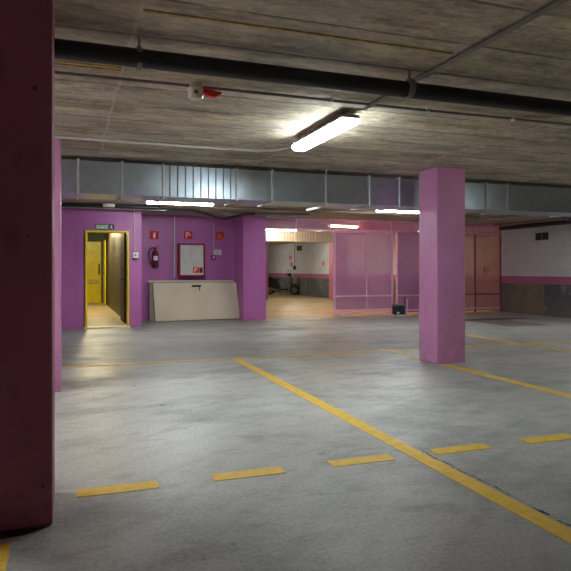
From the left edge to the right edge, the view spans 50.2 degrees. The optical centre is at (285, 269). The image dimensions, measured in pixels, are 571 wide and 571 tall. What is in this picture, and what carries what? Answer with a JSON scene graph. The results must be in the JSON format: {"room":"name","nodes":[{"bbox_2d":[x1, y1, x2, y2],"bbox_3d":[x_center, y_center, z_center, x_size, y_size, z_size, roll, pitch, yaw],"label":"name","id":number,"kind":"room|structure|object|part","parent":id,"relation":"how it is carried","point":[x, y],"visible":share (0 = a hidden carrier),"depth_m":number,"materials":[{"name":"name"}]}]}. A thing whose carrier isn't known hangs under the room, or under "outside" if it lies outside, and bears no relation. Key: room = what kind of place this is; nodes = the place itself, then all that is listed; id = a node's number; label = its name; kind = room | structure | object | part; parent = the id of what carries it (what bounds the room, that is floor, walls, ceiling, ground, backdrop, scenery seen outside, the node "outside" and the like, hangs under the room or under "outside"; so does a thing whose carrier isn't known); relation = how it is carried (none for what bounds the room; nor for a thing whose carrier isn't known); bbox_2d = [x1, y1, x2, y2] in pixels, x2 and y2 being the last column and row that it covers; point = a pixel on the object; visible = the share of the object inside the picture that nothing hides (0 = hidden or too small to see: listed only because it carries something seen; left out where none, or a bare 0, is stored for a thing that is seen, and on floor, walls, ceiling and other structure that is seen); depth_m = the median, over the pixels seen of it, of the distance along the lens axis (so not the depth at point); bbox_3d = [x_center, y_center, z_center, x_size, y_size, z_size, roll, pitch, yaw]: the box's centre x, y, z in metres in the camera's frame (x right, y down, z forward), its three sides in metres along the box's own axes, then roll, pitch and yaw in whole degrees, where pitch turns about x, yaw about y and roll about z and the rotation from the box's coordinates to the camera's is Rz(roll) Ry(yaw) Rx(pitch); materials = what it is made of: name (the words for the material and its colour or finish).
{"room":"parking garage","nodes":[
{"label":"parking garage","id":0,"kind":"room"},
{"bbox_2d":[0,0,54,531],"bbox_3d":[-1.377,-0.059,3.012,0.432,2.519,0.480,0,0,-20],"label":"pillar","id":1,"kind":"structure","parent":0,"point":[27,27],"depth_m":2.82,"materials":[{"name":"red paint"}]},
{"bbox_2d":[55,138,60,391],"bbox_3d":[-2.483,-0.059,6.127,0.424,2.519,0.430,0,0,-20],"label":"pillar","id":2,"kind":"structure","parent":0,"point":[57,140],"depth_m":5.99,"materials":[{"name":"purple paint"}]},
{"bbox_2d":[87,233,103,302],"bbox_3d":[-7.138,-0.060,21.953,1.320,2.520,0.150,0,0,-20],"label":"wall","id":3,"kind":"structure","parent":0,"point":[91,237],"depth_m":22.04,"materials":[{"name":"yellow paint"}]},
{"bbox_2d":[87,242,100,302],"bbox_3d":[-7.012,0.080,21.810,0.780,2.200,0.165,0,0,-20],"label":"door","id":4,"kind":"structure","parent":3,"relation":"in","point":[93,248],"depth_m":21.86,"materials":[{"name":"yellow metal"}]},
{"bbox_3d":[-7.000,0.420,21.806,0.640,0.160,0.020,0,0,-20],"label":"kick rail","id":5,"kind":"part","parent":4,"relation":"part of","materials":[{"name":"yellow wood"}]},
{"bbox_2d":[61,208,140,328],"bbox_3d":[-5.889,-0.060,11.967,5.956,2.520,0.300,0,0,-20],"label":"wall","id":6,"kind":"structure","parent":0,"point":[74,221],"depth_m":12.43,"materials":[{"name":"purple paint"}]},
{"bbox_2d":[95,224,113,229],"bbox_3d":[-3.723,-0.890,12.561,0.375,0.110,0.036,0,0,-20],"label":"exit sign","id":7,"kind":"object","parent":6,"relation":"attached to","point":[97,226],"visible":1,"depth_m":12.55,"materials":[{"name":"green plastic"}]},
{"bbox_2d":[84,230,129,328],"bbox_3d":[-3.706,0.195,12.640,0.920,2.010,0.340,0,0,-20],"label":"door frame","id":8,"kind":"structure","parent":6,"relation":"in","point":[86,231],"depth_m":12.62,"materials":[{"name":"yellow metal"}]},
{"bbox_2d":[134,210,134,251],"bbox_3d":[-3.165,-0.845,12.759,0.018,0.930,0.018,0,0,3],"label":"conduit","id":9,"kind":"object","parent":6,"relation":"attached to","point":[134,210],"visible":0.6,"depth_m":12.75,"materials":[{"name":"white plastic"}]},
{"bbox_2d":[132,252,138,258],"bbox_3d":[-3.142,-0.297,12.756,0.120,0.145,0.059,0,0,-20],"label":"switch box","id":10,"kind":"object","parent":6,"relation":"attached to","point":[135,254],"visible":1,"depth_m":12.73,"materials":[{"name":"white plastic"}]},
{"bbox_2d":[104,233,120,316],"bbox_3d":[-4.898,-0.060,17.523,0.080,2.520,9.700,0,0,-20],"label":"wall","id":11,"kind":"structure","parent":0,"point":[113,240],"depth_m":17.64,"materials":[{"name":"beige paint"}]},
{"bbox_2d":[103,240,105,304],"bbox_3d":[-6.243,0.080,20.919,0.100,2.200,0.800,0,0,-20],"label":"door","id":12,"kind":"structure","parent":11,"relation":"in","point":[104,241],"depth_m":20.67,"materials":[{"name":"yellow metal"}]},
{"bbox_2d":[121,233,125,322],"bbox_3d":[-3.739,0.140,13.955,0.127,2.080,1.000,0,0,-20],"label":"door","id":13,"kind":"structure","parent":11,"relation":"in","point":[123,235],"depth_m":13.64,"materials":[{"name":"black metal"}]},
{"bbox_2d":[141,215,234,319],"bbox_3d":[-2.018,-0.060,14.305,3.180,2.520,1.700,0,0,-20],"label":"wall","id":14,"kind":"structure","parent":0,"point":[223,267],"depth_m":14.76,"materials":[{"name":"purple paint"}]},
{"bbox_2d":[148,245,158,266],"bbox_3d":[-3.123,-0.333,14.486,0.178,0.535,0.213,0,0,34],"label":"fire extinguisher","id":15,"kind":"object","parent":14,"relation":"attached to","point":[155,255],"visible":1,"depth_m":14.45,"materials":[{"name":"red metal"}]},
{"bbox_2d":[150,231,158,238],"bbox_3d":[-3.142,-0.835,14.584,0.210,0.190,0.016,0,0,-20],"label":"fire sign","id":16,"kind":"object","parent":14,"relation":"attached to","point":[153,234],"visible":1,"depth_m":14.58,"materials":[{"name":"red plastic"}]},
{"bbox_2d":[173,216,174,276],"bbox_3d":[-2.688,-0.565,14.724,0.044,1.490,0.044,0,0,-42],"label":"conduit","id":17,"kind":"object","parent":14,"relation":"attached to","point":[174,216],"visible":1,"depth_m":14.71,"materials":[{"name":"metal"}]},
{"bbox_2d":[184,231,191,238],"bbox_3d":[-2.369,-0.850,14.857,0.200,0.190,0.020,0,0,-20],"label":"fire sign","id":18,"kind":"object","parent":14,"relation":"attached to","point":[187,234],"visible":1,"depth_m":14.85,"materials":[{"name":"red plastic"}]},
{"bbox_2d":[177,243,204,276],"bbox_3d":[-2.292,-0.235,14.790,0.650,0.810,0.199,0,0,-20],"label":"cabinet","id":19,"kind":"object","parent":14,"relation":"attached to","point":[190,256],"visible":1,"depth_m":14.71,"materials":[{"name":"white metal"}]},
{"bbox_2d":[213,221,213,254],"bbox_3d":[-1.784,-0.785,15.062,0.013,0.830,0.013,0,0,3],"label":"conduit","id":20,"kind":"object","parent":14,"relation":"attached to","point":[213,221],"visible":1,"depth_m":15.06,"materials":[{"name":"white plastic"}]},
{"bbox_2d":[214,250,220,254],"bbox_3d":[-1.683,-0.438,15.105,0.190,0.125,0.015,0,0,-20],"label":"notice","id":21,"kind":"object","parent":14,"relation":"attached to","point":[216,252],"visible":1,"depth_m":15.10,"materials":[{"name":"white plastic"}]},
{"bbox_2d":[216,232,223,239],"bbox_3d":[-1.630,-0.848,15.121,0.190,0.185,0.022,0,0,-20],"label":"fire sign","id":22,"kind":"object","parent":14,"relation":"attached to","point":[219,235],"visible":1,"depth_m":15.12,"materials":[{"name":"red plastic"}]},
{"bbox_2d":[235,216,265,319],"bbox_3d":[-0.873,-0.059,14.979,0.570,2.519,0.800,0,0,-20],"label":"pillar","id":23,"kind":"structure","parent":0,"point":[250,231],"depth_m":14.62,"materials":[{"name":"purple paint"}]},
{"bbox_2d":[266,242,267,299],"bbox_3d":[-0.966,-0.059,24.518,0.430,2.519,0.430,0,0,-20],"label":"pillar","id":24,"kind":"structure","parent":0,"point":[266,242],"depth_m":24.37,"materials":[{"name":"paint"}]},
{"bbox_2d":[0,292,570,570],"bbox_3d":[-1.378,1.290,15.011,16.500,0.220,37.200,0,0,-20],"label":"floor","id":25,"kind":"structure","parent":0,"point":[176,425],"depth_m":4.16,"materials":[{"name":"concrete"}]},
{"bbox_2d":[0,543,10,570],"bbox_3d":[-0.569,1.198,0.710,0.125,0.003,4.120,0,0,-20],"label":"floor marking","id":26,"kind":"object","parent":25,"relation":"on","point":[4,548],"visible":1,"depth_m":2.55,"materials":[{"name":"yellow paint"}]},
{"bbox_2d":[0,526,47,538],"bbox_3d":[-1.292,1.199,2.747,0.415,0.002,0.073,0,0,-20],"label":"floor stain","id":27,"kind":"structure","parent":25,"relation":"on","point":[15,533],"depth_m":2.78,"materials":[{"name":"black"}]},
{"bbox_2d":[77,480,159,497],"bbox_3d":[-0.915,1.198,3.337,0.430,0.003,0.120,0,0,-20],"label":"line dash","id":28,"kind":"object","parent":25,"relation":"on","point":[129,487],"visible":1,"depth_m":3.34,"materials":[{"name":"yellow paint"}]},
{"bbox_2d":[148,280,239,321],"bbox_3d":[-2.180,0.723,14.610,2.160,0.952,0.343,0,0,-20],"label":"door","id":29,"kind":"structure","parent":25,"relation":"on","point":[172,301],"depth_m":14.52,"materials":[{"name":"beige metal"}]},
{"bbox_3d":[-2.246,0.723,14.661,2.070,0.952,0.203,0,0,-20],"label":"door panel","id":30,"kind":"part","parent":29,"relation":"part of","materials":[{"name":"white metal"}]},
{"bbox_2d":[210,466,285,480],"bbox_3d":[-0.218,1.198,3.585,0.430,0.003,0.120,0,0,-20],"label":"line dash","id":31,"kind":"object","parent":25,"relation":"on","point":[271,470],"visible":1,"depth_m":3.58,"materials":[{"name":"yellow paint"}]},
{"bbox_2d":[268,270,298,294],"bbox_3d":[-0.247,0.602,29.615,1.883,1.203,0.700,0,0,17],"label":"scooter","id":32,"kind":"object","parent":25,"relation":"on","point":[274,284],"visible":0.85,"depth_m":29.46,"materials":[{"name":"metal"}]},
{"bbox_2d":[61,341,570,367],"bbox_3d":[0.936,1.198,8.829,10.700,0.003,0.100,0,0,-20],"label":"cross line","id":33,"kind":"object","parent":25,"relation":"on","point":[561,341],"visible":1,"depth_m":8.43,"materials":[{"name":"yellow paint"}]},
{"bbox_2d":[327,454,395,466],"bbox_3d":[0.478,1.198,3.834,0.430,0.003,0.120,0,0,-20],"label":"line dash","id":34,"kind":"object","parent":25,"relation":"on","point":[384,457],"visible":1,"depth_m":3.83,"materials":[{"name":"yellow paint"}]},
{"bbox_2d":[266,217,501,312],"bbox_3d":[2.807,-0.058,16.287,7.240,2.515,0.050,0,0,-20],"label":"mesh fence","id":35,"kind":"object","parent":25,"relation":"on","point":[483,242],"visible":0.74,"depth_m":16.56,"materials":[{"name":"pink metal"}]},
{"bbox_3d":[2.805,-1.298,16.292,7.240,0.035,0.040,0,0,-20],"label":"rail","id":36,"kind":"part","parent":35,"relation":"part of","materials":[{"name":"pink metal"}]},
{"bbox_3d":[2.805,-1.035,16.292,7.240,0.040,0.040,0,0,-20],"label":"rail","id":37,"kind":"part","parent":35,"relation":"part of","materials":[{"name":"pink metal"}]},
{"bbox_3d":[2.993,0.092,16.359,0.044,2.215,0.040,0,0,-20],"label":"post","id":38,"kind":"part","parent":35,"relation":"part of","materials":[{"name":"pink metal"}]},
{"bbox_3d":[4.586,1.080,16.928,3.338,0.040,0.040,0,0,-20],"label":"rail","id":39,"kind":"part","parent":35,"relation":"part of","materials":[{"name":"pink metal"}]},
{"bbox_3d":[5.357,0.092,17.203,0.044,2.215,0.040,0,0,-20],"label":"post","id":40,"kind":"part","parent":35,"relation":"part of","materials":[{"name":"metal"}]},
{"bbox_3d":[5.721,0.000,17.315,0.180,0.160,0.026,0,0,-20],"label":"lock plate","id":41,"kind":"part","parent":35,"relation":"part of","materials":[{"name":"metal"}]},
{"bbox_3d":[6.176,0.092,17.496,0.044,2.215,0.040,0,0,-20],"label":"post","id":42,"kind":"part","parent":35,"relation":"part of","materials":[{"name":"metal"}]},
{"bbox_2d":[391,304,405,315],"bbox_3d":[2.981,1.045,16.023,0.290,0.310,0.265,0,0,-20],"label":"motor","id":43,"kind":"object","parent":25,"relation":"on","point":[398,309],"visible":1,"depth_m":15.93,"materials":[{"name":"black plastic"}]},
{"bbox_2d":[232,359,570,543],"bbox_3d":[0.872,1.198,3.895,0.117,0.003,9.150,0,0,-20],"label":"parking line","id":44,"kind":"object","parent":25,"relation":"on","point":[546,523],"visible":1,"depth_m":3.67,"materials":[{"name":"yellow paint"}]},
{"bbox_2d":[390,351,418,358],"bbox_3d":[1.714,1.198,8.613,0.100,0.003,0.830,0,0,-20],"label":"parking line","id":45,"kind":"object","parent":25,"relation":"on","point":[413,356],"visible":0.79,"depth_m":8.63,"materials":[{"name":"yellow paint"}]},
{"bbox_2d":[404,296,410,314],"bbox_3d":[3.223,0.950,16.144,0.192,0.500,0.080,0,0,-20],"label":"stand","id":46,"kind":"object","parent":25,"relation":"on","point":[405,297],"visible":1,"depth_m":16.12,"materials":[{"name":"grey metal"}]},
{"bbox_2d":[428,443,491,454],"bbox_3d":[1.175,1.198,4.083,0.430,0.003,0.120,0,0,-20],"label":"line dash","id":47,"kind":"object","parent":25,"relation":"on","point":[480,446],"visible":1,"depth_m":4.08,"materials":[{"name":"yellow paint"}]},
{"bbox_2d":[465,318,526,320],"bbox_3d":[4.959,1.199,14.810,2.500,0.001,0.440,0,0,-20],"label":"floor stain","id":48,"kind":"structure","parent":25,"relation":"on","point":[487,318],"depth_m":14.75,"materials":[{"name":"grey concrete"}]},
{"bbox_2d":[423,451,570,525],"bbox_3d":[1.417,1.199,2.626,0.043,0.001,2.994,0,0,-20],"label":"crack","id":49,"kind":"object","parent":25,"relation":"on","point":[541,511],"depth_m":3.31,"materials":[{"name":"black concrete"}]},
{"bbox_2d":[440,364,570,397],"bbox_3d":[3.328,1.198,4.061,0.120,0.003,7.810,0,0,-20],"label":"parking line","id":50,"kind":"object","parent":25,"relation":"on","point":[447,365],"visible":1,"depth_m":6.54,"materials":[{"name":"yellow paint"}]},
{"bbox_2d":[472,320,548,325],"bbox_3d":[5.044,1.198,13.826,1.080,0.004,1.430,0,0,-20],"label":"drain grate","id":51,"kind":"object","parent":25,"relation":"on","point":[496,322],"visible":1,"depth_m":13.88,"materials":[{"name":"grey metal"}]},
{"bbox_2d":[465,334,570,352],"bbox_3d":[4.989,1.198,6.666,0.120,0.003,11.600,0,0,-20],"label":"parking line","id":52,"kind":"object","parent":25,"relation":"on","point":[465,334],"visible":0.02,"depth_m":9.92,"materials":[{"name":"yellow paint"}]},
{"bbox_2d":[519,433,570,443],"bbox_3d":[1.872,1.198,4.332,0.430,0.003,0.120,0,0,-20],"label":"line dash","id":53,"kind":"object","parent":25,"relation":"on","point":[540,439],"visible":1,"depth_m":4.33,"materials":[{"name":"yellow paint"}]},
{"bbox_2d":[53,0,570,245],"bbox_3d":[-1.496,-1.445,14.969,16.650,0.250,37.600,0,0,-20],"label":"ceiling","id":54,"kind":"structure","parent":0,"point":[533,59],"depth_m":4.48,"materials":[{"name":"concrete"}]},
{"bbox_2d":[55,63,120,71],"bbox_3d":[-1.856,-1.318,3.755,1.630,0.012,0.020,0,0,-20],"label":"trim","id":55,"kind":"structure","parent":54,"relation":"attached to","point":[58,64],"depth_m":3.95,"materials":[{"name":"yellow wood"}]},
{"bbox_2d":[55,60,121,68],"bbox_3d":[-1.835,-1.318,3.698,1.630,0.012,0.020,0,0,-20],"label":"trim","id":56,"kind":"structure","parent":54,"relation":"attached to","point":[58,61],"depth_m":3.90,"materials":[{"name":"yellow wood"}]},
{"bbox_2d":[61,202,159,209],"bbox_3d":[-5.434,-1.260,11.279,6.150,0.080,0.080,0,0,-20],"label":"pipe","id":57,"kind":"object","parent":54,"relation":"attached to","point":[65,204],"visible":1,"depth_m":11.97,"materials":[{"name":"black plastic"}]},
{"bbox_2d":[103,204,114,206],"bbox_3d":[-3.453,-1.260,11.902,0.220,0.060,0.080,0,0,-20],"label":"emergency light","id":58,"kind":"object","parent":57,"relation":"attached to","point":[104,205],"visible":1,"depth_m":11.87,"materials":[{"name":"white plastic"}]},
{"bbox_2d":[61,206,165,210],"bbox_3d":[-5.421,-1.225,11.465,6.300,0.024,0.024,0,0,-20],"label":"conduit","id":59,"kind":"object","parent":54,"relation":"attached to","point":[61,206],"visible":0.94,"depth_m":12.17,"materials":[{"name":"metal"}]},
{"bbox_2d":[55,136,291,151],"bbox_3d":[-1.216,-1.288,6.237,2.668,0.064,0.517,0,0,-6],"label":"conduit","id":60,"kind":"object","parent":54,"relation":"attached to","point":[59,137],"visible":0.78,"depth_m":6.30,"materials":[{"name":"white plastic"}]},
{"bbox_2d":[146,201,213,205],"bbox_3d":[-1.915,-1.255,11.104,1.220,0.130,0.130,0,0,-20],"label":"lamp","id":61,"kind":"object","parent":54,"relation":"attached to","point":[147,202],"visible":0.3,"depth_m":11.08,"materials":[{"name":"white plastic"}]},
{"bbox_2d":[147,208,254,219],"bbox_3d":[-1.788,-1.195,13.113,2.354,0.216,0.056,0,0,-20],"label":"cable","id":62,"kind":"object","parent":54,"relation":"hanging from","point":[166,209],"visible":0.88,"depth_m":13.13,"materials":[{"name":"black plastic"}]},
{"bbox_2d":[187,81,221,100],"bbox_3d":[-0.576,-1.264,4.325,0.242,0.112,0.124,0,0,-20],"label":"siren","id":63,"kind":"object","parent":54,"relation":"attached to","point":[196,91],"visible":1,"depth_m":4.28,"materials":[{"name":"beige plastic"}]},
{"bbox_2d":[222,211,309,216],"bbox_3d":[-0.427,-1.267,13.864,2.080,0.105,0.102,0,0,-20],"label":"pipe","id":64,"kind":"object","parent":54,"relation":"attached to","point":[264,214],"visible":0.96,"depth_m":13.85,"materials":[{"name":"grey metal"}]},
{"bbox_2d":[266,229,296,230],"bbox_3d":[-0.234,-1.255,18.500,1.200,0.130,0.130,0,0,-20],"label":"lamp","id":65,"kind":"object","parent":54,"relation":"attached to","point":[266,229],"visible":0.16,"depth_m":18.44,"materials":[{"name":"white plastic"}]},
{"bbox_2d":[143,9,452,54],"bbox_3d":[0.146,-1.318,3.397,1.840,0.012,0.020,0,0,-20],"label":"trim","id":66,"kind":"structure","parent":54,"relation":"attached to","point":[144,10],"depth_m":3.35,"materials":[{"name":"yellow metal"}]},
{"bbox_2d":[266,231,332,242],"bbox_3d":[0.589,-1.095,20.014,5.370,0.386,0.536,0,0,-20],"label":"ventilation duct","id":67,"kind":"object","parent":54,"relation":"hanging from","point":[271,236],"visible":0.43,"depth_m":19.71,"materials":[{"name":"metal"}]},
{"bbox_2d":[54,37,570,115],"bbox_3d":[0.696,-1.221,3.998,12.801,0.196,0.179,0,0,-20],"label":"drain pipe","id":68,"kind":"object","parent":54,"relation":"attached to","point":[139,58],"visible":1,"depth_m":3.72,"materials":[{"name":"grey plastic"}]},
{"bbox_2d":[55,71,570,125],"bbox_3d":[0.071,-1.300,4.560,12.000,0.038,0.033,0,0,-20],"label":"conduit","id":69,"kind":"object","parent":54,"relation":"attached to","point":[331,99],"visible":0.79,"depth_m":4.57,"materials":[{"name":"metal"}]},
{"bbox_2d":[61,158,570,216],"bbox_3d":[0.852,-1.077,8.470,16.100,0.485,0.680,0,0,-20],"label":"ventilation duct","id":70,"kind":"object","parent":54,"relation":"hanging from","point":[80,179],"visible":0.92,"depth_m":7.86,"materials":[{"name":"metal"}]},
{"bbox_2d":[292,112,359,150],"bbox_3d":[0.337,-1.255,5.536,0.170,0.130,1.200,0,0,-20],"label":"lamp","id":71,"kind":"object","parent":54,"relation":"attached to","point":[345,121],"visible":1,"depth_m":5.33,"materials":[{"name":"white plastic"}]},
{"bbox_2d":[210,206,478,217],"bbox_3d":[1.535,-1.270,13.396,6.500,0.060,0.060,0,0,-20],"label":"pipe","id":72,"kind":"object","parent":54,"relation":"attached to","point":[211,207],"visible":0.79,"depth_m":13.09,"materials":[{"name":"grey metal"}]},
{"bbox_2d":[376,210,418,212],"bbox_3d":[2.464,-1.255,12.667,1.250,0.130,0.130,0,0,-20],"label":"lamp","id":73,"kind":"object","parent":54,"relation":"attached to","point":[394,211],"visible":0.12,"depth_m":12.60,"materials":[{"name":"white plastic"}]},
{"bbox_2d":[364,0,569,109],"bbox_3d":[1.967,-1.293,1.145,0.063,0.053,7.834,0,0,-20],"label":"conduit","id":74,"kind":"object","parent":54,"relation":"attached to","point":[557,3],"visible":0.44,"depth_m":3.45,"materials":[{"name":"metal"}]},
{"bbox_2d":[465,215,527,221],"bbox_3d":[4.905,-1.222,14.366,0.088,0.115,4.640,0,0,-20],"label":"pipe","id":75,"kind":"object","parent":54,"relation":"attached to","point":[503,216],"visible":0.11,"depth_m":14.30,"materials":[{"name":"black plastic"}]},
{"bbox_2d":[493,217,564,225],"bbox_3d":[7.582,-1.260,12.370,0.040,0.040,10.200,0,0,-20],"label":"conduit","id":76,"kind":"object","parent":54,"relation":"attached to","point":[560,217],"visible":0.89,"depth_m":15.78,"materials":[{"name":"grey metal"}]},
{"bbox_2d":[499,220,570,229],"bbox_3d":[7.985,-1.180,11.983,0.110,0.110,11.200,0,0,-20],"label":"pipe","id":77,"kind":"object","parent":54,"relation":"attached to","point":[561,222],"visible":0.96,"depth_m":15.91,"materials":[{"name":"black plastic"}]},
{"bbox_2d":[329,243,332,299],"bbox_3d":[2.078,-0.059,24.660,0.498,2.519,0.450,0,0,-20],"label":"pillar","id":78,"kind":"structure","parent":0,"point":[330,244],"depth_m":24.59,"materials":[{"name":"paint"}]},
{"bbox_2d":[268,232,395,303],"bbox_3d":[1.986,-0.060,27.521,1.250,2.520,15.500,0,0,-20],"label":"wall","id":79,"kind":"structure","parent":0,"point":[312,277],"depth_m":28.59,"materials":[{"name":"white paint"}]},
{"bbox_2d":[293,244,295,269],"bbox_3d":[0.435,-0.660,29.887,0.079,1.280,0.200,0,0,-20],"label":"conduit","id":80,"kind":"object","parent":79,"relation":"attached to","point":[294,266],"visible":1,"depth_m":29.88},
{"bbox_2d":[419,167,464,363],"bbox_3d":[2.059,-0.059,8.025,0.425,2.519,0.430,0,0,-20],"label":"pillar","id":81,"kind":"structure","parent":0,"point":[441,189],"depth_m":7.84,"materials":[{"name":"pink paint"}]},
{"bbox_2d":[489,219,570,317],"bbox_3d":[8.890,-0.060,10.342,0.200,2.520,21.500,0,0,-20],"label":"wall","id":82,"kind":"structure","parent":0,"point":[536,274],"depth_m":16.19,"materials":[{"name":"white paint"}]},
{"bbox_2d":[535,233,541,239],"bbox_3d":[6.702,-0.885,16.133,0.024,0.190,0.200,0,0,-20],"label":"air vent","id":83,"kind":"object","parent":82,"relation":"in","point":[538,236],"visible":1,"depth_m":16.14,"materials":[{"name":"black plastic"}]},
{"bbox_2d":[542,232,547,239],"bbox_3d":[6.783,-0.885,15.907,0.024,0.190,0.200,0,0,-20],"label":"air vent","id":84,"kind":"object","parent":82,"relation":"in","point":[545,234],"visible":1,"depth_m":15.89,"materials":[{"name":"black plastic"}]},
{"bbox_3d":[1.174,1.200,15.625,3.680,0.001,0.020,0,0,-20],"label":"track","id":85,"kind":"object","parent":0,"visible":0},
{"bbox_2d":[333,231,392,315],"bbox_3d":[2.045,0.100,15.936,1.730,2.199,0.040,0,0,-20],"label":"gate","id":86,"kind":"object","parent":85,"relation":"on","point":[362,261],"visible":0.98,"depth_m":15.91,"materials":[{"name":"pink metal"}]},
{"bbox_3d":[2.045,1.035,15.936,1.630,0.030,0.040,0,0,-20],"label":"rail","id":87,"kind":"part","parent":86,"relation":"part of","materials":[{"name":"pink metal"}]},
{"bbox_3d":[2.045,1.120,15.936,1.630,0.040,0.040,0,0,-20],"label":"rail","id":88,"kind":"part","parent":86,"relation":"part of","materials":[{"name":"pink metal"}]},
{"bbox_3d":[2.045,0.680,15.936,1.630,0.040,0.040,0,0,-20],"label":"rail","id":89,"kind":"part","parent":86,"relation":"part of","materials":[{"name":"pink metal"}]},
{"bbox_3d":[2.045,-0.980,15.936,1.630,0.040,0.040,0,0,-20],"label":"rail","id":90,"kind":"part","parent":86,"relation":"part of","materials":[{"name":"pink metal"}]}
]}

